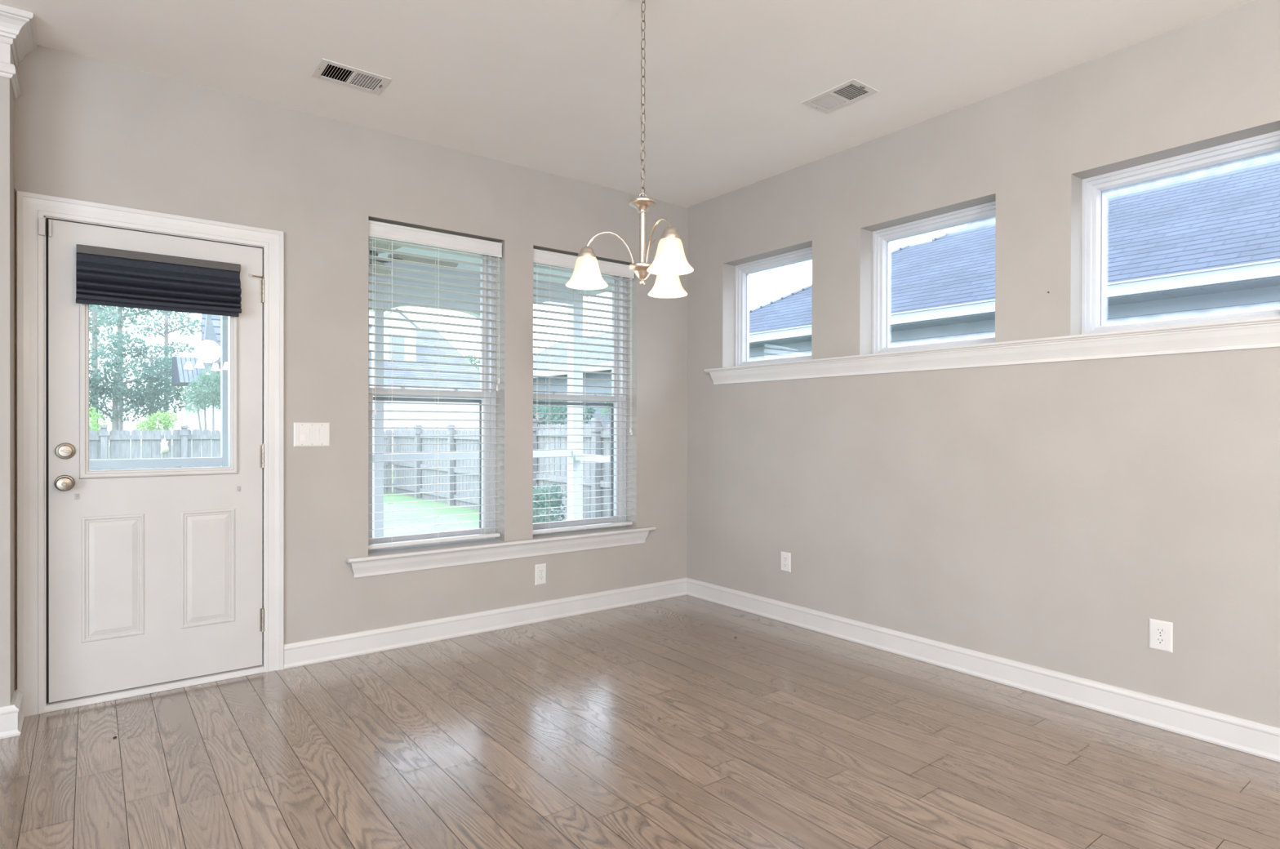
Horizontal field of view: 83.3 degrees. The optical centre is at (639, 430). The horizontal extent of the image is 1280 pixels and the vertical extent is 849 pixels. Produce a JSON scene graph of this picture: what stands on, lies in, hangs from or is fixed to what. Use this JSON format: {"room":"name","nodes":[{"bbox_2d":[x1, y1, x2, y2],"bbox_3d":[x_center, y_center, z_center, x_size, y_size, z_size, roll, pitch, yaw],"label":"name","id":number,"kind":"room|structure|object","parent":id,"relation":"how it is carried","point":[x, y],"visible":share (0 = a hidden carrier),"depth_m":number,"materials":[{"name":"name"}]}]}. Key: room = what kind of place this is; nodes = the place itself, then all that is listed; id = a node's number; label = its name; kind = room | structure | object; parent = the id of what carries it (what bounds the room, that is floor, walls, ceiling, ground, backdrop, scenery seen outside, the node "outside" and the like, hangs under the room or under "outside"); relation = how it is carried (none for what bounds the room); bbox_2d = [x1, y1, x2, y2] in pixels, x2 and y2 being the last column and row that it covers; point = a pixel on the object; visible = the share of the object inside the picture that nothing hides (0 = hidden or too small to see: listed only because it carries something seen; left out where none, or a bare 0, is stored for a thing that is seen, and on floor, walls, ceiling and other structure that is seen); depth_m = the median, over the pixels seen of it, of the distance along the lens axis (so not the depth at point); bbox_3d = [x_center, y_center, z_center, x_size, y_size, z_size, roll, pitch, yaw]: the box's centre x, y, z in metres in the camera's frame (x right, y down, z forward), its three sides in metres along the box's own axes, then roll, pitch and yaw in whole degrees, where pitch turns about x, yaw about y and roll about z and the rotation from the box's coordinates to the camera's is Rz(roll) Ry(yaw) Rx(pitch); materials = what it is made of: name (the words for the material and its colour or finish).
{"room":"empty dining room","nodes":[
{"label":"empty dining room","id":0,"kind":"room"},
{"bbox_2d":[0,75,14,706],"bbox_3d":[-3.961,-0.247,1.821,3.597,2.860,0.455,0,0,-37],"label":"wall","id":1,"kind":"structure","parent":0,"point":[6,96],"depth_m":2.73,"materials":[{"name":"beige paint"}]},
{"bbox_2d":[0,41,14,65],"bbox_3d":[-3.805,-1.428,1.782,3.399,0.078,0.216,0,0,-37],"label":"trim","id":2,"kind":"structure","parent":1,"relation":"attached to","point":[6,54],"depth_m":2.72,"materials":[{"name":"white wood"}]},
{"bbox_2d":[0,61,20,98],"bbox_3d":[-3.794,-1.363,1.780,3.415,0.052,0.233,0,0,-37],"label":"trim","id":3,"kind":"structure","parent":1,"relation":"attached to","point":[6,69],"depth_m":2.72,"materials":[{"name":"white wood"}]},
{"bbox_2d":[0,689,24,738],"bbox_3d":[-3.789,1.104,1.787,3.428,0.118,0.216,0,0,-37],"label":"baseboard","id":4,"kind":"structure","parent":1,"relation":"attached to","point":[11,717],"depth_m":2.73,"materials":[{"name":"white wood"}]},
{"bbox_2d":[13,188,16,689],"bbox_3d":[-2.518,0.036,2.898,0.004,2.012,0.021,0,0,-37],"label":"trim","id":5,"kind":"structure","parent":1,"relation":"attached to","point":[14,188],"depth_m":2.89,"materials":[{"name":"white wood"}]},
{"bbox_2d":[0,4,37,66],"bbox_3d":[-3.755,-1.521,1.775,3.469,0.112,0.287,0,0,-37],"label":"trim","id":6,"kind":"structure","parent":1,"relation":"attached to","point":[17,26],"depth_m":2.72,"materials":[{"name":"white wood"}]},
{"bbox_2d":[369,237,612,318],"bbox_3d":[-2.340,-1.473,5.503,6.850,0.650,3.390,0,0,-37],"label":"porch roof","id":7,"kind":"structure","parent":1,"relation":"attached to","point":[386,280],"depth_m":7.33,"materials":[{"name":"paint"}]},
{"bbox_2d":[369,239,458,274],"bbox_3d":[-1.896,-1.410,4.976,1.267,0.470,1.246,0,0,-37],"label":"ceiling fan","id":8,"kind":"object","parent":7,"relation":"hanging from","point":[382,271],"visible":0.16,"depth_m":5.12,"materials":[{"name":"grey"}]},
{"bbox_2d":[108,445,479,536],"bbox_3d":[-20.103,1.679,40.002,90.000,0.090,79.740,0,0,-37],"label":"lawn","id":9,"kind":"structure","parent":0,"point":[396,498],"depth_m":14.84,"materials":[{"name":"green plant"}]},
{"bbox_2d":[88,406,108,431],"bbox_3d":[-13.381,0.566,17.525,0.700,2.345,0.821,0,0,-37],"label":"shrub","id":10,"kind":"object","parent":9,"relation":"on","point":[95,418],"visible":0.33,"depth_m":17.51,"materials":[{"name":"green plant"}]},
{"bbox_2d":[88,304,128,430],"bbox_3d":[-19.945,-2.812,26.096,2.338,9.000,1.658,0,0,-37],"label":"pine tree","id":11,"kind":"object","parent":9,"relation":"on","point":[95,331],"visible":0.2,"depth_m":26.14,"materials":[{"name":"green plant"}]},
{"bbox_2d":[88,346,178,430],"bbox_3d":[-16.889,-0.492,23.393,3.599,4.396,1.656,0,0,-37],"label":"broadleaf tree","id":12,"kind":"object","parent":9,"relation":"on","point":[141,394],"visible":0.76,"depth_m":23.32,"materials":[{"name":"green plant"}]},
{"bbox_2d":[88,304,186,458],"bbox_3d":[-21.570,-3.330,29.855,4.711,10.000,2.104,0,0,-37],"label":"pine tree","id":13,"kind":"object","parent":9,"relation":"on","point":[120,324],"visible":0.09,"depth_m":29.84,"materials":[{"name":"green plant"}]},
{"bbox_2d":[106,328,193,458],"bbox_3d":[-17.292,-0.920,25.583,2.724,5.234,1.601,0,0,-37],"label":"broadleaf tree","id":14,"kind":"object","parent":9,"relation":"on","point":[138,352],"visible":0.41,"depth_m":25.28,"materials":[{"name":"green plant"}]},
{"bbox_2d":[134,410,178,432],"bbox_3d":[-12.309,0.604,18.330,0.938,2.267,0.832,0,0,-37],"label":"shrub","id":15,"kind":"object","parent":9,"relation":"on","point":[162,418],"visible":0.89,"depth_m":18.27,"materials":[{"name":"green plant"}]},
{"bbox_2d":[132,310,201,429],"bbox_3d":[-18.547,-2.817,28.422,2.520,9.000,1.494,0,0,-37],"label":"pine tree","id":16,"kind":"object","parent":9,"relation":"on","point":[180,322],"visible":0.44,"depth_m":28.32,"materials":[{"name":"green plant"}]},
{"bbox_2d":[180,366,220,431],"bbox_3d":[-11.612,0.004,19.376,1.299,3.471,1.049,0,0,-37],"label":"crape myrtle","id":17,"kind":"object","parent":9,"relation":"on","point":[206,380],"visible":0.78,"depth_m":19.22,"materials":[{"name":"green plant"}]},
{"bbox_2d":[88,425,391,493],"bbox_3d":[-13.015,0.825,15.442,15.386,1.885,0.183,0,0,-37],"label":"wooden fence","id":18,"kind":"object","parent":9,"relation":"on","point":[186,443],"visible":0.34,"depth_m":16.85,"materials":[{"name":"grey wood"}]},
{"bbox_2d":[160,434,168,453],"bbox_3d":[-11.141,0.320,16.858,0.175,0.452,0.076,0,0,-37],"label":"plastic bag","id":19,"kind":"object","parent":18,"relation":"hanging from","point":[164,444],"visible":1,"depth_m":16.84,"materials":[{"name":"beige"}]},
{"bbox_2d":[172,313,369,457],"bbox_3d":[-12.499,-1.417,24.546,5.720,6.260,3.500,0,0,-37],"label":"gabled house","id":20,"kind":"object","parent":9,"relation":"on","point":[184,368],"visible":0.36,"depth_m":22.23,"materials":[{"name":"grey"}]},
{"bbox_2d":[368,306,481,471],"bbox_3d":[-12.442,-1.829,32.712,9.500,7.020,8.600,0,0,-37],"label":"gabled house","id":21,"kind":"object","parent":9,"relation":"on","point":[396,406],"visible":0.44,"depth_m":30.98,"materials":[{"name":"grey"}]},
{"bbox_2d":[392,424,479,510],"bbox_3d":[-4.934,0.821,17.577,0.183,1.915,6.986,0,0,-37],"label":"wooden fence","id":22,"kind":"object","parent":9,"relation":"on","point":[451,439],"visible":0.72,"depth_m":17.65,"materials":[{"name":"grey wood"}]},
{"bbox_2d":[464,351,479,371],"bbox_3d":[-7.477,-1.326,37.523,3.996,6.000,1.854,0,0,-37],"label":"broadleaf tree","id":23,"kind":"object","parent":9,"relation":"on","point":[473,360],"visible":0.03,"depth_m":36.60,"materials":[{"name":"green plant"}]},
{"bbox_2d":[533,483,567,523],"bbox_3d":[-1.729,1.330,11.957,1.009,0.916,0.927,0,0,-37],"label":"bush","id":24,"kind":"object","parent":9,"relation":"on","point":[542,496],"visible":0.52,"depth_m":11.90,"materials":[{"name":"green plant"}]},
{"bbox_2d":[533,400,597,425],"bbox_3d":[-1.998,0.475,15.780,1.495,2.596,3.030,0,0,-37],"label":"broadleaf tree","id":25,"kind":"object","parent":9,"relation":"on","point":[553,410],"visible":0.38,"depth_m":15.15,"materials":[{"name":"green plant"}]},
{"bbox_2d":[533,417,609,521],"bbox_3d":[-0.192,0.801,11.501,0.183,2.025,8.400,0,0,-37],"label":"wooden fence","id":26,"kind":"object","parent":9,"relation":"on","point":[600,466],"visible":0.15,"depth_m":12.65,"materials":[{"name":"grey wood"}]},
{"bbox_2d":[533,333,612,426],"bbox_3d":[0.114,-0.427,19.033,5.400,4.384,8.000,0,0,-37],"label":"house","id":27,"kind":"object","parent":9,"relation":"on","point":[555,352],"visible":0.19,"depth_m":17.79,"materials":[{"name":"white"}]},
{"bbox_2d":[599,371,613,419],"bbox_3d":[-0.071,-0.014,13.511,1.629,3.600,0.979,0,0,26],"label":"broadleaf tree","id":28,"kind":"object","parent":9,"relation":"on","point":[608,410],"visible":0.03,"depth_m":13.61,"materials":[{"name":"green plant"}]},
{"bbox_3d":[-2.345,1.493,5.347,6.450,0.640,3.159,0,0,-37],"label":"floor","id":29,"kind":"structure","parent":9,"relation":"on","visible":0},
{"bbox_2d":[220,315,227,466],"bbox_3d":[-3.585,-0.294,6.250,0.120,2.920,0.120,0,0,-37],"label":"porch post","id":30,"kind":"object","parent":29,"relation":"on","point":[224,319],"visible":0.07,"depth_m":6.20,"materials":[{"name":"white wood"}]},
{"bbox_2d":[88,457,222,469],"bbox_3d":[-4.673,0.267,5.420,2.644,0.070,0.086,0,0,-37],"label":"rail","id":31,"kind":"object","parent":30,"relation":"attached to","point":[197,461],"visible":0.56,"depth_m":5.89,"materials":[{"name":"white wood"}]},
{"bbox_2d":[371,262,383,537],"bbox_3d":[-2.565,-0.294,7.031,0.120,2.920,0.120,0,0,-37],"label":"porch post","id":32,"kind":"object","parent":29,"relation":"on","point":[380,415],"visible":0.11,"depth_m":7.00,"materials":[{"name":"white wood"}]},
{"bbox_2d":[383,452,479,461],"bbox_3d":[-2.088,0.265,7.400,1.113,0.070,0.086,0,0,-37],"label":"rail","id":33,"kind":"object","parent":32,"relation":"attached to","point":[442,455],"visible":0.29,"depth_m":7.31,"materials":[{"name":"white wood"}]},
{"bbox_2d":[565,288,582,519],"bbox_3d":[-0.759,-0.295,8.414,0.160,2.920,0.160,0,0,-37],"label":"porch post","id":34,"kind":"object","parent":29,"relation":"on","point":[573,474],"visible":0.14,"depth_m":8.36,"materials":[{"name":"white wood"}]},
{"bbox_2d":[533,449,572,457],"bbox_3d":[-1.193,0.265,8.085,0.958,0.070,0.086,0,0,-37],"label":"rail","id":35,"kind":"object","parent":34,"relation":"attached to","point":[566,452],"visible":0.43,"depth_m":8.19,"materials":[{"name":"white wood"}]},
{"bbox_2d":[574,453,609,462],"bbox_3d":[0.185,0.317,7.182,0.090,0.070,2.970,0,0,-37],"label":"rail","id":36,"kind":"object","parent":34,"relation":"attached to","point":[596,459],"visible":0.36,"depth_m":8.05,"materials":[{"name":"white wood"}]},
{"bbox_2d":[14,44,687,689],"bbox_3d":[-1.081,-0.250,4.162,3.823,2.860,0.240,0,0,-37],"label":"wall","id":37,"kind":"structure","parent":0,"point":[87,129],"depth_m":3.71,"materials":[{"name":"beige paint"}]},
{"bbox_2d":[16,190,284,716],"bbox_3d":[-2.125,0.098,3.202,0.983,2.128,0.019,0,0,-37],"label":"trim","id":38,"kind":"structure","parent":37,"relation":"attached to","point":[30,206],"depth_m":2.95,"materials":[{"name":"white wood"}]},
{"bbox_2d":[41,664,266,713],"bbox_3d":[-2.162,1.146,3.252,0.831,0.030,0.124,0,0,-37],"label":"threshold","id":39,"kind":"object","parent":37,"relation":"attached to","point":[117,695],"depth_m":3.18,"materials":[{"name":"white wood"}]},
{"bbox_2d":[45,218,264,702],"bbox_3d":[-2.124,0.127,3.208,0.811,2.008,0.135,0,0,-37],"label":"door","id":40,"kind":"structure","parent":37,"relation":"in","point":[154,575],"depth_m":3.17,"materials":[{"name":"white wood"}]},
{"bbox_2d":[38,217,52,236],"bbox_3d":[-2.439,-0.833,2.950,0.022,0.070,0.049,0,0,29],"label":"sensor","id":41,"kind":"object","parent":40,"relation":"attached to","point":[41,220],"visible":1,"depth_m":2.94,"materials":[{"name":"white paint"}]},
{"bbox_2d":[75,244,241,316],"bbox_3d":[-2.106,-0.652,3.175,0.605,0.247,0.084,0,0,-37],"label":"roman shade","id":42,"kind":"object","parent":40,"relation":"attached to","point":[104,276],"visible":1,"depth_m":3.15,"materials":[{"name":"grey fabric"}]},
{"bbox_2d":[293,422,329,446],"bbox_3d":[-1.632,0.020,3.583,0.169,0.120,0.012,0,0,-37],"label":"light switch","id":43,"kind":"object","parent":37,"relation":"attached to","point":[305,434],"visible":1,"depth_m":3.58,"materials":[{"name":"white plastic"}]},
{"bbox_2d":[368,236,496,551],"bbox_3d":[-1.213,-0.234,4.130,0.783,1.772,0.120,0,0,-37],"label":"window","id":44,"kind":"structure","parent":37,"relation":"in","point":[489,462],"depth_m":4.31,"materials":[{"name":"white plastic"}]},
{"bbox_2d":[368,219,502,549],"bbox_3d":[-1.138,-0.235,4.026,0.770,1.736,0.066,0,0,-37],"label":"window blind","id":45,"kind":"object","parent":44,"relation":"attached to","point":[375,228],"visible":0.91,"depth_m":4.00,"materials":[{"name":"white plastic"}]},
{"bbox_2d":[283,577,686,669],"bbox_3d":[-0.702,1.102,4.298,2.616,0.118,0.018,0,0,-37],"label":"baseboard","id":46,"kind":"structure","parent":37,"relation":"attached to","point":[297,654],"depth_m":4.08,"materials":[{"name":"white wood"}]},
{"bbox_2d":[351,530,648,577],"bbox_3d":[-0.716,0.718,4.278,1.938,0.086,0.030,0,0,-37],"label":"trim","id":47,"kind":"structure","parent":37,"relation":"attached to","point":[384,566],"depth_m":4.16,"materials":[{"name":"white wood"}]},
{"bbox_2d":[346,525,656,563],"bbox_3d":[-0.735,0.664,4.325,1.998,0.022,0.167,0,0,-37],"label":"windowsill","id":48,"kind":"structure","parent":37,"relation":"attached to","point":[463,546],"depth_m":4.16,"materials":[{"name":"white wood"}]},
{"bbox_2d":[534,563,546,585],"bbox_3d":[-0.603,0.876,4.378,0.076,0.124,0.008,0,0,-37],"label":"wall outlet","id":49,"kind":"object","parent":37,"relation":"attached to","point":[540,569],"visible":1,"depth_m":4.37,"materials":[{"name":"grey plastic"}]},
{"bbox_2d":[533,262,626,535],"bbox_3d":[-0.441,-0.234,4.723,0.786,1.772,0.120,0,0,-37],"label":"window","id":50,"kind":"structure","parent":37,"relation":"in","point":[615,459],"depth_m":4.91,"materials":[{"name":"white plastic"}]},
{"bbox_2d":[533,248,634,534],"bbox_3d":[-0.365,-0.232,4.618,0.773,1.743,0.066,0,0,-37],"label":"window blind","id":51,"kind":"object","parent":50,"relation":"attached to","point":[540,256],"visible":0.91,"depth_m":4.61,"materials":[{"name":"white plastic"}]},
{"bbox_2d":[0,0,1253,207],"bbox_3d":[0.291,-1.618,-0.589,7.420,0.120,9.440,0,0,-37],"label":"ceiling","id":52,"kind":"structure","parent":0,"point":[553,86],"depth_m":3.05,"materials":[{"name":"paint"}]},
{"bbox_2d":[311,57,391,94],"bbox_3d":[-1.285,-1.596,3.205,0.296,0.056,0.190,0,0,-37],"label":"ceiling vent","id":53,"kind":"object","parent":52,"relation":"in","point":[337,73],"visible":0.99,"depth_m":3.21,"materials":[{"name":"white metal"}]},
{"bbox_2d":[565,0,693,297],"bbox_3d":[0.058,-1.040,2.510,0.485,1.061,0.520,0,0,-37],"label":"chandelier","id":54,"kind":"object","parent":52,"relation":"hanging from","point":[670,261],"visible":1,"depth_m":2.52,"materials":[{"name":"white glass"}]},
{"bbox_2d":[801,78,879,113],"bbox_3d":[0.939,-1.591,3.383,0.195,0.056,0.298,0,0,-37],"label":"ceiling vent","id":55,"kind":"object","parent":52,"relation":"in","point":[852,91],"visible":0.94,"depth_m":3.38,"materials":[{"name":"white metal"}]},
{"bbox_2d":[0,595,1279,848],"bbox_3d":[0.289,1.212,-0.600,7.200,0.060,9.200,0,0,-37],"label":"floor","id":56,"kind":"structure","parent":0,"point":[649,725],"depth_m":2.56,"materials":[{"name":"brown wood"}]},
{"bbox_2d":[686,0,1279,727],"bbox_3d":[3.158,-0.229,1.590,0.220,2.860,9.000,0,0,-37],"label":"wall","id":57,"kind":"structure","parent":0,"point":[1040,514],"depth_m":3.27,"materials":[{"name":"beige paint"}]},
{"bbox_2d":[734,246,812,366],"bbox_3d":[0.911,-0.764,4.612,0.102,0.703,0.747,0,0,-37],"label":"window","id":58,"kind":"structure","parent":57,"relation":"in","point":[742,271],"depth_m":4.86,"materials":[{"name":"white plastic"}]},
{"bbox_2d":[780,551,791,572],"bbox_3d":[0.884,0.798,4.371,0.008,0.117,0.078,0,0,-37],"label":"wall outlet","id":59,"kind":"object","parent":57,"relation":"attached to","point":[785,557],"visible":1,"depth_m":4.37,"materials":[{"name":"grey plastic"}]},
{"bbox_2d":[871,200,995,353],"bbox_3d":[1.565,-0.759,3.757,0.102,0.703,0.743,0,0,-37],"label":"window","id":60,"kind":"structure","parent":57,"relation":"in","point":[882,238],"depth_m":3.94,"materials":[{"name":"white plastic"}]},
{"bbox_2d":[686,577,1279,762],"bbox_3d":[3.060,1.122,1.523,0.018,0.118,9.000,0,0,-37],"label":"baseboard","id":61,"kind":"structure","parent":57,"relation":"attached to","point":[1246,735],"depth_m":3.22,"materials":[{"name":"white wood"}]},
{"bbox_2d":[704,315,1279,384],"bbox_3d":[1.923,-0.342,2.997,0.030,0.083,4.738,0,0,-37],"label":"trim","id":62,"kind":"structure","parent":57,"relation":"attached to","point":[1268,335],"depth_m":3.19,"materials":[{"name":"white wood"}]},
{"bbox_2d":[1148,618,1173,653],"bbox_3d":[2.056,0.810,2.841,0.008,0.118,0.079,0,0,-37],"label":"wall outlet","id":63,"kind":"object","parent":57,"relation":"attached to","point":[1161,633],"visible":1,"depth_m":2.84,"materials":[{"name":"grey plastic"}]},
{"bbox_2d":[1155,626,1165,635],"bbox_3d":[2.054,0.791,2.839,0.002,0.028,0.034,0,0,-37],"label":"receptacle","id":64,"kind":"object","parent":63,"relation":"attached to","point":[1158,630],"depth_m":2.84,"materials":[{"name":"grey plastic"}]},
{"bbox_2d":[1155,636,1165,644],"bbox_3d":[2.054,0.830,2.839,0.002,0.028,0.034,0,0,-37],"label":"receptacle","id":65,"kind":"object","parent":63,"relation":"attached to","point":[1158,640],"depth_m":2.84,"materials":[{"name":"grey plastic"}]},
{"bbox_2d":[1081,130,1279,333],"bbox_3d":[2.217,-0.754,2.907,0.102,0.703,0.747,0,0,-37],"label":"window","id":66,"kind":"structure","parent":57,"relation":"in","point":[1094,188],"depth_m":3.04,"materials":[{"name":"white plastic"}]},
{"bbox_3d":[29.313,1.923,8.574,49.760,0.090,30.260,0,0,-37],"label":"yard","id":67,"kind":"structure","parent":0,"visible":0},
{"bbox_2d":[748,151,1279,360],"bbox_3d":[11.287,-1.560,8.470,12.105,6.788,20.050,0,0,-37],"label":"neighbor house","id":68,"kind":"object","parent":67,"relation":"on","point":[1206,242],"visible":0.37,"depth_m":8.39,"materials":[{"name":"blue"}]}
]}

